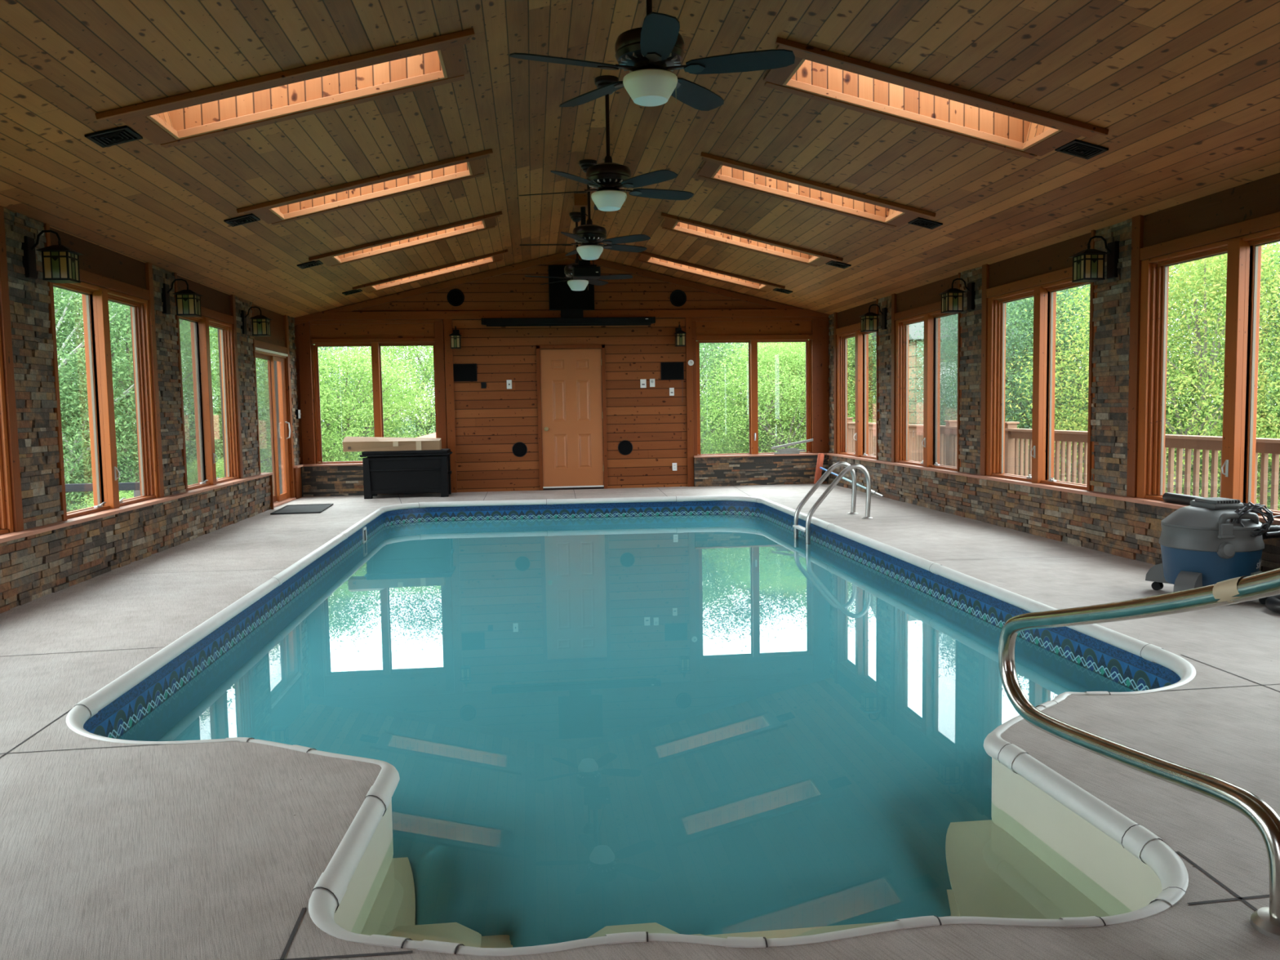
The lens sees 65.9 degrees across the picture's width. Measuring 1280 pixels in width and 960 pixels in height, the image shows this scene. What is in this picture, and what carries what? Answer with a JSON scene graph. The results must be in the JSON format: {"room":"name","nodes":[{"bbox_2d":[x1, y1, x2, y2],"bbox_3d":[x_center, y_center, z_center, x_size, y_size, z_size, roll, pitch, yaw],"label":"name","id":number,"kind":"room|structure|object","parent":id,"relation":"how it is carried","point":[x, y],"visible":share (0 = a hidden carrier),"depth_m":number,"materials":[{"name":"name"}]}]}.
{"room":"indoor swimming pool","nodes":[
{"label":"indoor swimming pool","id":0,"kind":"room"},
{"bbox_2d":[70,490,133,509],"bbox_3d":[-6.991,1.010,13.831,2.694,1.965,2.685,-3,5,-29],"label":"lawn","id":1,"kind":"structure","parent":0,"point":[123,494],"depth_m":13.66,"materials":[{"name":"green plant"}]},
{"bbox_2d":[0,205,302,613],"bbox_3d":[-4.043,0.093,6.120,0.305,3.820,16.200,-1,4,-6],"label":"wall","id":2,"kind":"structure","parent":0,"point":[46,552],"depth_m":7.56,"materials":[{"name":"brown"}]},
{"bbox_2d":[0,325,13,534],"bbox_3d":[-3.957,-0.468,5.379,0.188,1.731,1.910,-1,4,-6],"label":"window","id":3,"kind":"structure","parent":2,"relation":"in","point":[6,507],"depth_m":6.23,"materials":[{"name":"brown wood"}]},
{"bbox_2d":[21,230,82,283],"bbox_3d":[-3.915,-1.489,6.556,0.336,0.340,0.212,-1,4,-6],"label":"wall lantern","id":4,"kind":"object","parent":2,"relation":"attached to","point":[60,263],"visible":0.99,"depth_m":6.50,"materials":[{"name":"black metal"}]},
{"bbox_2d":[48,281,158,519],"bbox_3d":[-4.224,-0.643,7.818,0.188,1.731,1.910,-1,4,-6],"label":"window","id":5,"kind":"structure","parent":2,"relation":"in","point":[95,299],"depth_m":7.75,"materials":[{"name":"brown wood"}]},
{"bbox_2d":[161,278,203,316],"bbox_3d":[-4.181,-1.663,8.995,0.336,0.340,0.212,-1,4,-6],"label":"wall lantern","id":6,"kind":"object","parent":2,"relation":"attached to","point":[188,301],"visible":1,"depth_m":8.93,"materials":[{"name":"black metal"}]},
{"bbox_2d":[177,315,239,490],"bbox_3d":[-4.488,-0.817,10.238,0.188,1.731,1.909,-1,4,-6],"label":"window","id":7,"kind":"structure","parent":2,"relation":"in","point":[199,326],"depth_m":10.17,"materials":[{"name":"brown wood"}]},
{"bbox_2d":[240,306,271,336],"bbox_3d":[-4.445,-1.837,11.414,0.336,0.340,0.212,-1,4,-6],"label":"wall lantern","id":8,"kind":"object","parent":2,"relation":"attached to","point":[260,323],"visible":0.98,"depth_m":11.35,"materials":[{"name":"black metal"}]},
{"bbox_2d":[255,346,296,509],"bbox_3d":[-4.755,-0.660,12.637,0.198,1.990,1.785,-1,4,-6],"label":"door","id":9,"kind":"structure","parent":2,"relation":"in","point":[279,499],"depth_m":13.24,"materials":[{"name":"brown wood"}]},
{"bbox_2d":[293,253,830,497],"bbox_3d":[-1.012,-1.102,14.423,8.121,4.484,0.349,-1,4,-7],"label":"wall","id":10,"kind":"structure","parent":0,"point":[481,428],"depth_m":14.35,"materials":[{"name":"brown wood"}]},
{"bbox_2d":[311,342,437,464],"bbox_3d":[-3.764,-1.114,14.148,1.778,1.736,0.188,-1,4,-6],"label":"window","id":11,"kind":"structure","parent":10,"relation":"in","point":[375,346],"depth_m":14.10,"materials":[{"name":"brown wood"}]},
{"bbox_2d":[448,325,462,348],"bbox_3d":[-2.619,-2.029,14.033,0.169,0.322,0.285,-1,4,-6],"label":"wall lantern","id":12,"kind":"object","parent":10,"relation":"attached to","point":[455,336],"visible":1,"depth_m":13.92,"materials":[{"name":"black metal"}]},
{"bbox_2d":[447,288,464,306],"bbox_3d":[-2.632,-2.606,14.099,0.246,0.246,0.020,-1,4,-6],"label":"round speaker","id":13,"kind":"object","parent":10,"relation":"attached to","point":[455,297],"visible":1,"depth_m":14.10},
{"bbox_2d":[453,363,477,382],"bbox_3d":[-2.519,-1.543,14.185,0.347,0.254,0.024,-1,4,-6],"label":"wall speaker","id":14,"kind":"object","parent":10,"relation":"attached to","point":[462,372],"visible":1,"depth_m":14.18,"materials":[{"name":"black plastic"}]},
{"bbox_2d":[511,441,527,457],"bbox_3d":[-1.750,-0.444,14.356,0.222,0.222,0.008,-1,4,-6],"label":"port","id":15,"kind":"object","parent":10,"relation":"attached to","point":[519,449],"visible":1,"depth_m":14.36,"materials":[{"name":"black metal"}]},
{"bbox_2d":[480,316,655,326],"bbox_3d":[-1.021,-2.277,14.207,2.495,0.120,0.110,-1,4,-6],"label":"projection screen","id":16,"kind":"object","parent":10,"relation":"attached to","point":[620,321],"visible":1,"depth_m":14.16,"materials":[{"name":"black plastic"}]},
{"bbox_2d":[548,265,594,317],"bbox_3d":[-0.987,-2.706,14.231,0.651,0.760,0.100,-1,4,-6],"label":"panel","id":17,"kind":"object","parent":10,"relation":"attached to","point":[571,304],"visible":0.74,"depth_m":14.19,"materials":[{"name":"black plastic"}]},
{"bbox_2d":[536,344,607,490],"bbox_3d":[-0.989,-0.910,14.394,0.998,2.105,0.131,-1,4,-6],"label":"door","id":18,"kind":"structure","parent":10,"relation":"in","point":[572,410],"depth_m":14.40,"materials":[{"name":"brown wood"}]},
{"bbox_2d":[617,440,632,455],"bbox_3d":[-0.215,-0.476,14.521,0.222,0.222,0.008,-1,4,-6],"label":"port","id":19,"kind":"object","parent":10,"relation":"attached to","point":[624,447],"visible":1,"depth_m":14.52,"materials":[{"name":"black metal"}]},
{"bbox_2d":[660,362,684,379],"bbox_3d":[0.476,-1.602,14.508,0.340,0.255,0.024,-1,4,-6],"label":"wall speaker","id":20,"kind":"object","parent":10,"relation":"attached to","point":[669,371],"visible":1,"depth_m":14.49,"materials":[{"name":"black plastic"}]},
{"bbox_2d":[670,289,686,306],"bbox_3d":[0.559,-2.661,14.443,0.246,0.246,0.020,-1,4,-6],"label":"round speaker","id":21,"kind":"object","parent":10,"relation":"attached to","point":[677,297],"visible":1,"depth_m":14.44},
{"bbox_2d":[674,324,685,346],"bbox_3d":[0.577,-2.108,14.377,0.169,0.322,0.285,-1,4,-6],"label":"wall lantern","id":22,"kind":"object","parent":10,"relation":"attached to","point":[680,336],"visible":1,"depth_m":14.27,"materials":[{"name":"black metal"}]},
{"bbox_2d":[696,339,812,455],"bbox_3d":[1.701,-1.244,14.736,1.778,1.746,0.188,-1,4,-6],"label":"window","id":23,"kind":"structure","parent":10,"relation":"in","point":[753,344],"depth_m":14.72,"materials":[{"name":"brown wood"}]},
{"bbox_2d":[773,451,799,453],"bbox_3d":[2.186,-0.404,14.729,0.390,0.028,0.085,-1,4,-6],"label":"stone piece","id":24,"kind":"object","parent":10,"relation":"on","point":[792,452],"visible":1,"depth_m":14.69,"materials":[{"name":"grey stone"}]},
{"bbox_2d":[777,448,805,452],"bbox_3d":[2.264,-0.437,14.741,0.430,0.030,0.075,-1,4,-6],"label":"stone piece","id":25,"kind":"object","parent":24,"relation":"on","point":[779,451],"visible":1,"depth_m":14.70,"materials":[{"name":"grey stone"}]},
{"bbox_2d":[775,447,798,451],"bbox_3d":[2.195,-0.456,14.732,0.370,0.043,0.055,-1,4,-6],"label":"stone piece","id":26,"kind":"object","parent":25,"relation":"on","point":[797,447],"visible":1,"depth_m":14.71,"materials":[{"name":"grey stone"}]},
{"bbox_2d":[771,438,813,449],"bbox_3d":[2.273,-0.537,14.732,0.650,0.152,0.040,-1,4,-6],"label":"stone piece","id":27,"kind":"object","parent":26,"relation":"on","point":[811,439],"visible":1,"depth_m":14.72,"materials":[{"name":"grey stone"}]},
{"bbox_2d":[0,0,1279,317],"bbox_3d":[-0.166,-2.463,6.411,8.160,1.403,16.300,-1,4,-6],"label":"ceiling","id":28,"kind":"structure","parent":0,"point":[1186,93],"depth_m":6.41,"materials":[{"name":"brown wood"}]},
{"bbox_2d":[84,125,142,147],"bbox_3d":[-2.956,-1.930,5.550,0.226,0.066,0.230,-1,4,-6],"label":"ceiling vent","id":29,"kind":"object","parent":28,"relation":"in","point":[124,134],"visible":1,"depth_m":5.53,"materials":[{"name":"black plastic"}]},
{"bbox_2d":[223,213,260,226],"bbox_3d":[-3.223,-2.105,7.999,0.226,0.066,0.230,-1,4,-6],"label":"ceiling vent","id":30,"kind":"object","parent":28,"relation":"in","point":[249,218],"visible":1,"depth_m":7.98,"materials":[{"name":"black plastic"}]},
{"bbox_2d":[94,28,475,148],"bbox_3d":[-1.921,-2.402,5.606,1.983,0.922,0.715,-1,4,-6],"label":"skylight","id":31,"kind":"object","parent":28,"relation":"attached to","point":[359,78],"visible":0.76,"depth_m":5.84,"materials":[{"name":"brown wood"}]},
{"bbox_2d":[297,260,323,269],"bbox_3d":[-3.490,-2.281,10.448,0.226,0.066,0.230,-1,4,-6],"label":"ceiling vent","id":32,"kind":"object","parent":28,"relation":"in","point":[312,264],"visible":1,"depth_m":10.42,"materials":[{"name":"black plastic"}]},
{"bbox_2d":[236,148,493,225],"bbox_3d":[-2.191,-2.579,8.083,1.983,0.922,0.715,-1,4,-6],"label":"skylight","id":33,"kind":"object","parent":28,"relation":"attached to","point":[384,186],"visible":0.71,"depth_m":8.32,"materials":[{"name":"brown wood"}]},
{"bbox_2d":[308,211,502,266],"bbox_3d":[-2.460,-2.756,10.546,1.983,0.922,0.715,-1,4,-6],"label":"skylight","id":34,"kind":"object","parent":28,"relation":"attached to","point":[442,233],"visible":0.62,"depth_m":10.78,"materials":[{"name":"brown wood"}]},
{"bbox_2d":[351,248,507,293],"bbox_3d":[-2.728,-2.932,13.003,1.983,0.922,0.715,-1,4,-6],"label":"skylight","id":35,"kind":"object","parent":28,"relation":"attached to","point":[477,261],"visible":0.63,"depth_m":13.23,"materials":[{"name":"brown wood"}]},
{"bbox_2d":[524,212,632,290],"bbox_3d":[-0.699,-2.634,11.426,1.235,0.882,1.182,1,5,28],"label":"ceiling fan","id":36,"kind":"object","parent":28,"relation":"hanging from","point":[574,284],"visible":0.7,"depth_m":11.32,"materials":[{"name":"brown metal"}]},
{"bbox_2d":[519,159,650,260],"bbox_3d":[-0.424,-2.463,9.042,1.182,0.882,1.235,-4,5,-38],"label":"ceiling fan","id":37,"kind":"object","parent":28,"relation":"hanging from","point":[589,235],"visible":0.94,"depth_m":8.94,"materials":[{"name":"brown metal"}]},
{"bbox_2d":[572,193,600,279],"bbox_3d":[-0.582,-2.594,10.467,0.295,0.895,0.278,-1,4,-6],"label":"projector","id":38,"kind":"object","parent":28,"relation":"hanging from","point":[584,269],"visible":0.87,"depth_m":10.37,"materials":[{"name":"black plastic"}]},
{"bbox_2d":[519,75,693,211],"bbox_3d":[-0.173,-2.302,6.791,1.182,0.882,1.235,-3,5,-24],"label":"ceiling fan","id":39,"kind":"object","parent":28,"relation":"hanging from","point":[607,177],"visible":0.93,"depth_m":6.70,"materials":[{"name":"brown metal"}]},
{"bbox_2d":[509,0,795,111],"bbox_3d":[0.067,-2.132,4.433,1.235,0.882,1.182,2,5,32],"label":"ceiling fan","id":40,"kind":"object","parent":28,"relation":"hanging from","point":[651,50],"visible":1,"depth_m":4.33,"materials":[{"name":"brown metal"}]},
{"bbox_2d":[637,251,785,292],"bbox_3d":[0.906,-3.014,13.394,1.988,0.923,0.715,-1,4,-6],"label":"skylight","id":41,"kind":"object","parent":28,"relation":"attached to","point":[645,257],"visible":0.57,"depth_m":13.61,"materials":[{"name":"brown wood"}]},
{"bbox_2d":[660,212,843,266],"bbox_3d":[1.174,-2.838,10.937,1.988,0.923,0.715,-1,4,-6],"label":"skylight","id":42,"kind":"object","parent":28,"relation":"attached to","point":[671,223],"visible":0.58,"depth_m":11.16,"materials":[{"name":"brown wood"}]},
{"bbox_2d":[697,151,935,227],"bbox_3d":[1.443,-2.662,8.474,1.988,0.923,0.715,-1,4,-6],"label":"skylight","id":43,"kind":"object","parent":28,"relation":"attached to","point":[720,170],"visible":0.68,"depth_m":8.70,"materials":[{"name":"brown wood"}]},
{"bbox_2d":[825,260,851,268],"bbox_3d":[2.221,-2.415,11.062,0.226,0.066,0.230,-1,4,-6],"label":"ceiling vent","id":44,"kind":"object","parent":28,"relation":"in","point":[836,264],"visible":1,"depth_m":11.03,"materials":[{"name":"black plastic"}]},
{"bbox_2d":[907,217,942,229],"bbox_3d":[2.489,-2.239,8.613,0.226,0.066,0.230,-1,4,-6],"label":"ceiling vent","id":45,"kind":"object","parent":28,"relation":"in","point":[918,221],"visible":1,"depth_m":8.59,"materials":[{"name":"black plastic"}]},
{"bbox_2d":[763,36,1108,159],"bbox_3d":[1.713,-2.484,5.997,1.988,0.923,0.715,-1,4,-6],"label":"skylight","id":46,"kind":"object","parent":28,"relation":"attached to","point":[815,73],"visible":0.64,"depth_m":6.23,"materials":[{"name":"brown wood"}]},
{"bbox_2d":[1054,139,1108,159],"bbox_3d":[2.756,-2.064,6.164,0.226,0.066,0.230,-1,4,-6],"label":"ceiling vent","id":47,"kind":"object","parent":28,"relation":"in","point":[1077,148],"visible":1,"depth_m":6.15,"materials":[{"name":"black plastic"}]},
{"bbox_2d":[0,483,1279,959],"bbox_3d":[-0.107,0.707,6.544,8.350,0.002,16.100,-1,4,-6],"label":"floor","id":48,"kind":"structure","parent":0,"point":[109,851],"depth_m":3.19,"materials":[{"name":"concrete"}]},
{"bbox_2d":[270,503,333,514],"bbox_3d":[-4.142,0.355,12.139,0.570,0.016,1.040,-2,4,-9],"label":"door mat","id":49,"kind":"object","parent":48,"relation":"on","point":[318,508],"visible":1,"depth_m":12.07,"materials":[{"name":"grey rubber"}]},
{"bbox_2d":[360,448,452,498],"bbox_3d":[-3.235,-0.093,13.752,1.200,0.645,0.555,-1,4,-6],"label":"box","id":50,"kind":"object","parent":48,"relation":"on","point":[423,471],"visible":0.99,"depth_m":13.52,"materials":[{"name":"black plastic"}]},
{"bbox_2d":[342,436,441,452],"bbox_3d":[-3.423,-0.510,13.673,1.300,0.201,0.330,-1,4,-6],"label":"cardboard box","id":51,"kind":"object","parent":50,"relation":"on","point":[349,443],"visible":1,"depth_m":13.55,"materials":[{"name":"beige cardboard"}]},
{"bbox_2d":[66,495,1195,956],"bbox_3d":[-0.264,1.377,7.638,4.840,1.509,10.967,-1,4,-6],"label":"swimming pool","id":52,"kind":"object","parent":48,"relation":"in","point":[1051,852],"visible":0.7,"depth_m":3.25,"materials":[{"name":"white plastic"}]},
{"bbox_2d":[118,513,1134,947],"bbox_3d":[-0.276,0.924,7.605,4.930,0.112,11.050,-1,4,-6],"label":"pool water","id":53,"kind":"object","parent":52,"relation":"in","point":[717,723],"visible":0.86,"depth_m":4.65,"materials":[{"name":"teal liquid"}]},
{"bbox_2d":[792,461,873,544],"bbox_3d":[2.024,0.554,10.406,0.728,1.468,0.576,-1,4,-6],"label":"pool ladder","id":54,"kind":"object","parent":48,"relation":"attached to","point":[850,468],"visible":0.83,"depth_m":10.17,"materials":[{"name":"silver metal"}]},
{"bbox_2d":[813,453,884,497],"bbox_3d":[2.773,-0.086,13.311,0.160,0.461,2.222,-2,4,-9],"label":"brush","id":55,"kind":"object","parent":48,"relation":"on","point":[819,468],"visible":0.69,"depth_m":14.31,"materials":[{"name":"blue paint"}]},
{"bbox_2d":[998,568,1279,940],"bbox_3d":[1.377,0.529,2.619,0.124,0.881,1.744,-1,4,-6],"label":"stair handrail","id":56,"kind":"object","parent":48,"relation":"on","point":[1265,920],"visible":1,"depth_m":2.56,"materials":[{"name":"metal"}]},
{"bbox_2d":[1145,497,1279,613],"bbox_3d":[3.454,0.413,5.693,0.743,0.590,1.008,-1,4,-6],"label":"shop vacuum","id":57,"kind":"object","parent":48,"relation":"on","point":[1211,540],"visible":0.95,"depth_m":5.66,"materials":[{"name":"blue plastic"}]},
{"bbox_2d":[826,173,1279,572],"bbox_3d":[3.786,-0.101,6.961,0.303,3.820,16.200,-1,4,-6],"label":"wall","id":58,"kind":"structure","parent":0,"point":[1110,518],"depth_m":8.07,"materials":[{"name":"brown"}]},
{"bbox_2d":[836,325,879,459],"bbox_3d":[3.005,-1.189,13.598,0.188,1.731,1.875,-1,4,-6],"label":"window","id":59,"kind":"structure","parent":58,"relation":"in","point":[861,433],"depth_m":13.50,"materials":[{"name":"brown wood"}]},
{"bbox_2d":[859,304,887,332],"bbox_3d":[2.931,-2.030,12.357,0.336,0.340,0.212,-1,4,-6],"label":"wall lantern","id":60,"kind":"object","parent":58,"relation":"attached to","point":[868,320],"visible":1,"depth_m":12.29,"materials":[{"name":"black metal"}]},
{"bbox_2d":[895,309,962,471],"bbox_3d":[3.264,-1.020,11.230,0.188,1.731,1.971,-1,4,-6],"label":"window","id":61,"kind":"structure","parent":58,"relation":"in","point":[931,365],"depth_m":11.14,"materials":[{"name":"brown wood"}]},
{"bbox_2d":[937,278,975,313],"bbox_3d":[3.197,-1.855,9.918,0.336,0.340,0.212,-1,4,-6],"label":"wall lantern","id":62,"kind":"object","parent":58,"relation":"attached to","point":[952,299],"visible":1,"depth_m":9.87,"materials":[{"name":"black metal"}]},
{"bbox_2d":[986,277,1097,491],"bbox_3d":[3.530,-0.845,8.791,0.188,1.731,1.971,-1,4,-6],"label":"window","id":63,"kind":"structure","parent":58,"relation":"in","point":[1044,295],"depth_m":8.70,"materials":[{"name":"brown wood"}]},
{"bbox_2d":[1067,235,1119,282],"bbox_3d":[3.462,-1.681,7.488,0.336,0.340,0.212,-1,4,-6],"label":"wall lantern","id":64,"kind":"object","parent":58,"relation":"attached to","point":[1088,264],"visible":1,"depth_m":7.45,"materials":[{"name":"black metal"}]},
{"bbox_2d":[1162,492,1252,512],"bbox_3d":[3.762,0.150,6.557,0.076,0.068,0.832,-1,4,-6],"label":"wand","id":65,"kind":"object","parent":58,"relation":"on","point":[1167,496],"visible":0.24,"depth_m":6.80,"materials":[{"name":"black"}]},
{"bbox_2d":[1136,226,1279,518],"bbox_3d":[3.794,-0.671,6.371,0.188,1.731,1.971,-1,4,-6],"label":"window","id":66,"kind":"structure","parent":58,"relation":"in","point":[1243,253],"depth_m":6.29,"materials":[{"name":"brown wood"}]},
{"label":"outside","id":67,"kind":"structure","parent":0,"visible":0},
{"bbox_2d":[333,410,1279,505],"bbox_3d":[-12.941,-5.652,119.201,400.000,0.001,360.000,-1,4,-6],"label":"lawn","id":68,"kind":"structure","parent":67,"point":[1207,411],"depth_m":144.59,"materials":[{"name":"green plant"}]},
{"bbox_2d":[57,333,135,509],"bbox_3d":[-11.541,-0.980,15.294,6.574,5.890,6.630,-3,5,-21],"label":"tree","id":69,"kind":"object","parent":68,"relation":"on","point":[61,371],"visible":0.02,"depth_m":15.93,"materials":[{"name":"green plant"}]},
{"bbox_2d":[65,482,140,497],"bbox_3d":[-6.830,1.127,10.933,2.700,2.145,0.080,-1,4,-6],"label":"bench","id":70,"kind":"object","parent":68,"relation":"on","point":[135,486],"visible":0.15,"depth_m":10.93,"materials":[{"name":"grey paint"}]},
{"bbox_2d":[53,288,186,510],"bbox_3d":[-11.265,-1.212,16.924,6.630,6.106,6.574,-4,5,-32],"label":"tree","id":71,"kind":"object","parent":68,"relation":"on","point":[55,304],"visible":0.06,"depth_m":16.73,"materials":[{"name":"green plant"}]},
{"bbox_2d":[53,286,220,511],"bbox_3d":[-9.680,-1.136,15.959,5.452,6.035,5.693,-3,5,-23],"label":"tree","id":72,"kind":"object","parent":68,"relation":"on","point":[70,467],"visible":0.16,"depth_m":15.45,"materials":[{"name":"green plant"}]},
{"bbox_2d":[53,290,222,505],"bbox_3d":[-11.899,-1.879,21.777,7.631,6.729,7.324,-1,4,-2],"label":"tree","id":73,"kind":"object","parent":68,"relation":"on","point":[55,291],"visible":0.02,"depth_m":20.89,"materials":[{"name":"green plant"}]},
{"bbox_2d":[53,287,271,511],"bbox_3d":[-9.131,-1.241,17.509,6.299,6.005,6.246,0,4,9],"label":"tree","id":74,"kind":"object","parent":68,"relation":"on","point":[184,326],"visible":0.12,"depth_m":16.88,"materials":[{"name":"green plant"}]},
{"bbox_2d":[64,305,357,502],"bbox_3d":[-8.861,-1.195,20.023,6.040,5.526,6.060,-2,4,-15],"label":"tree","id":75,"kind":"object","parent":68,"relation":"on","point":[259,373],"visible":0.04,"depth_m":19.39,"materials":[{"name":"green plant"}]},
{"bbox_2d":[186,453,273,491],"bbox_3d":[-6.839,0.650,16.466,2.819,2.292,2.828,2,5,34],"label":"bush","id":76,"kind":"object","parent":68,"relation":"on","point":[218,468],"visible":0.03,"depth_m":16.19,"materials":[{"name":"green plant"}]},
{"bbox_2d":[115,328,394,478],"bbox_3d":[-8.355,-1.171,21.226,6.144,5.282,6.044,1,5,25],"label":"tree","id":77,"kind":"object","parent":68,"relation":"on","point":[326,456],"visible":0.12,"depth_m":21.15,"materials":[{"name":"green plant"}]},
{"bbox_2d":[220,346,408,472],"bbox_3d":[-8.936,-1.636,24.785,6.369,5.701,6.636,-3,5,-23],"label":"tree","id":78,"kind":"object","parent":68,"relation":"on","point":[323,348],"visible":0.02,"depth_m":24.57,"materials":[{"name":"green plant"}]},
{"bbox_2d":[218,346,435,489],"bbox_3d":[-7.372,-1.100,23.845,6.755,4.723,6.866,-1,4,-4],"label":"tree","id":79,"kind":"object","parent":68,"relation":"on","point":[362,366],"visible":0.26,"depth_m":23.30,"materials":[{"name":"green plant"}]},
{"bbox_2d":[318,346,421,454],"bbox_3d":[-10.127,-3.006,30.913,7.625,7.600,7.561,2,5,36],"label":"tree","id":80,"kind":"object","parent":68,"relation":"on","point":[359,346],"visible":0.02,"depth_m":30.68,"materials":[{"name":"green plant"}]},
{"bbox_2d":[331,346,435,437],"bbox_3d":[-6.419,-2.092,29.351,6.734,5.867,6.711,-1,4,-3],"label":"tree","id":81,"kind":"object","parent":68,"relation":"on","point":[414,352],"visible":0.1,"depth_m":28.20,"materials":[{"name":"green plant"}]},
{"bbox_2d":[333,346,435,437],"bbox_3d":[-7.490,-3.875,34.987,7.961,8.626,8.294,-1,4,6],"label":"tree","id":82,"kind":"object","parent":68,"relation":"on","point":[424,414],"visible":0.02,"depth_m":34.02,"materials":[{"name":"green plant"}]},
{"bbox_2d":[395,346,435,437],"bbox_3d":[-4.118,-2.089,28.680,6.574,5.890,6.630,-2,4,-10],"label":"tree","id":83,"kind":"object","parent":68,"relation":"on","point":[431,413],"visible":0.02,"depth_m":27.80,"materials":[{"name":"green plant"}]},
{"bbox_2d":[696,340,804,453],"bbox_3d":[1.290,-1.712,25.238,6.246,5.459,6.299,-3,5,-27],"label":"tree","id":84,"kind":"object","parent":68,"relation":"on","point":[704,352],"visible":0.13,"depth_m":24.14,"materials":[{"name":"green plant"}]},
{"bbox_2d":[699,342,801,453],"bbox_3d":[2.942,-3.327,31.179,7.642,7.741,7.963,-4,5,-36],"label":"tree","id":85,"kind":"object","parent":68,"relation":"on","point":[703,343],"visible":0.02,"depth_m":30.01,"materials":[{"name":"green plant"}]},
{"bbox_2d":[699,342,875,453],"bbox_3d":[3.322,-1.260,23.372,5.724,4.755,5.705,3,6,44],"label":"tree","id":86,"kind":"object","parent":68,"relation":"on","point":[798,356],"visible":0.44,"depth_m":22.78,"materials":[{"name":"green plant"}]},
{"bbox_2d":[723,339,855,453],"bbox_3d":[5.161,-2.071,28.766,6.967,5.513,6.687,2,5,39],"label":"tree","id":87,"kind":"object","parent":68,"relation":"on","point":[850,340],"visible":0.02,"depth_m":28.03,"materials":[{"name":"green plant"}]},
{"bbox_2d":[704,335,875,453],"bbox_3d":[4.576,-1.679,25.584,6.636,5.226,6.582,2,5,37],"label":"tree","id":88,"kind":"object","parent":68,"relation":"on","point":[851,340],"visible":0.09,"depth_m":24.77,"materials":[{"name":"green plant"}]},
{"bbox_2d":[768,332,875,452],"bbox_3d":[5.806,-1.757,25.746,5.128,5.323,5.172,-2,4,-9],"label":"tree","id":89,"kind":"object","parent":68,"relation":"on","point":[870,351],"visible":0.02,"depth_m":24.74,"materials":[{"name":"green plant"}]},
{"bbox_2d":[853,302,1077,467],"bbox_3d":[7.989,-1.884,24.941,4.100,5.600,4.600,-1,4,-6],"label":"house","id":90,"kind":"structure","parent":68,"relation":"on","point":[912,329],"depth_m":22.80,"materials":[{"name":"paint"}]},
{"bbox_2d":[909,303,1022,425],"bbox_3d":[6.957,-1.780,21.167,2.787,5.986,2.675,-3,5,-28],"label":"tree","id":91,"kind":"object","parent":68,"relation":"on","point":[951,324],"visible":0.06,"depth_m":21.06,"materials":[{"name":"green plant"}]},
{"bbox_2d":[871,285,1089,483],"bbox_3d":[7.209,-1.494,18.909,5.640,5.738,5.413,-3,5,-27],"label":"tree","id":92,"kind":"object","parent":68,"relation":"on","point":[945,350],"visible":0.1,"depth_m":18.53,"materials":[{"name":"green plant"}]},
{"bbox_2d":[913,284,1259,497],"bbox_3d":[8.118,-1.405,17.946,5.786,5.689,5.835,-5,6,-44],"label":"tree","id":93,"kind":"object","parent":68,"relation":"on","point":[1031,326],"visible":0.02,"depth_m":17.36,"materials":[{"name":"green plant"}]},
{"bbox_2d":[1005,285,1217,462],"bbox_3d":[10.101,-2.069,23.440,7.324,6.125,7.631,-1,4,4],"label":"tree","id":94,"kind":"object","parent":68,"relation":"on","point":[1087,286],"visible":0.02,"depth_m":22.51,"materials":[{"name":"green plant"}]},
{"bbox_2d":[951,248,1275,495],"bbox_3d":[9.706,-1.870,19.517,6.962,6.336,6.903,0,4,12],"label":"tree","id":95,"kind":"object","parent":68,"relation":"on","point":[1265,248],"visible":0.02,"depth_m":18.71,"materials":[{"name":"green plant"}]},
{"bbox_2d":[1005,241,1279,511],"bbox_3d":[8.212,-1.189,14.946,6.055,5.688,6.105,-3,5,-21],"label":"tree","id":96,"kind":"object","parent":68,"relation":"on","point":[1191,428],"visible":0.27,"depth_m":14.26,"materials":[{"name":"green plant"}]},
{"bbox_2d":[1069,241,1279,507],"bbox_3d":[10.359,-1.350,15.646,6.397,5.833,6.376,-3,5,-24],"label":"tree","id":97,"kind":"object","parent":68,"relation":"on","point":[1275,243],"visible":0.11,"depth_m":15.25,"materials":[{"name":"green plant"}]},
{"bbox_2d":[1165,242,1279,497],"bbox_3d":[13.080,-2.122,21.122,7.324,6.470,7.631,2,5,31],"label":"tree","id":98,"kind":"object","parent":68,"relation":"on","point":[1278,242],"visible":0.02,"depth_m":20.38,"materials":[{"name":"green plant"}]},
{"bbox_2d":[1166,243,1279,510],"bbox_3d":[11.094,-1.442,14.691,6.246,6.142,6.299,-2,4,-10],"label":"tree","id":99,"kind":"object","parent":68,"relation":"on","point":[1277,295],"visible":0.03,"depth_m":14.85,"materials":[{"name":"green plant"}]},
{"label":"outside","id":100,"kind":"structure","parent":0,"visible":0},
{"bbox_3d":[4.384,0.394,12.104,1.920,0.100,21.000,-1,4,-6],"label":"deck","id":101,"kind":"object","parent":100,"visible":0},
{"bbox_2d":[847,417,1279,510],"bbox_3d":[4.533,-0.152,11.618,0.160,1.055,18.080,-1,4,-6],"label":"deck railing","id":102,"kind":"object","parent":101,"relation":"on","point":[948,433],"visible":0.23,"depth_m":10.42,"materials":[{"name":"brown wood"}]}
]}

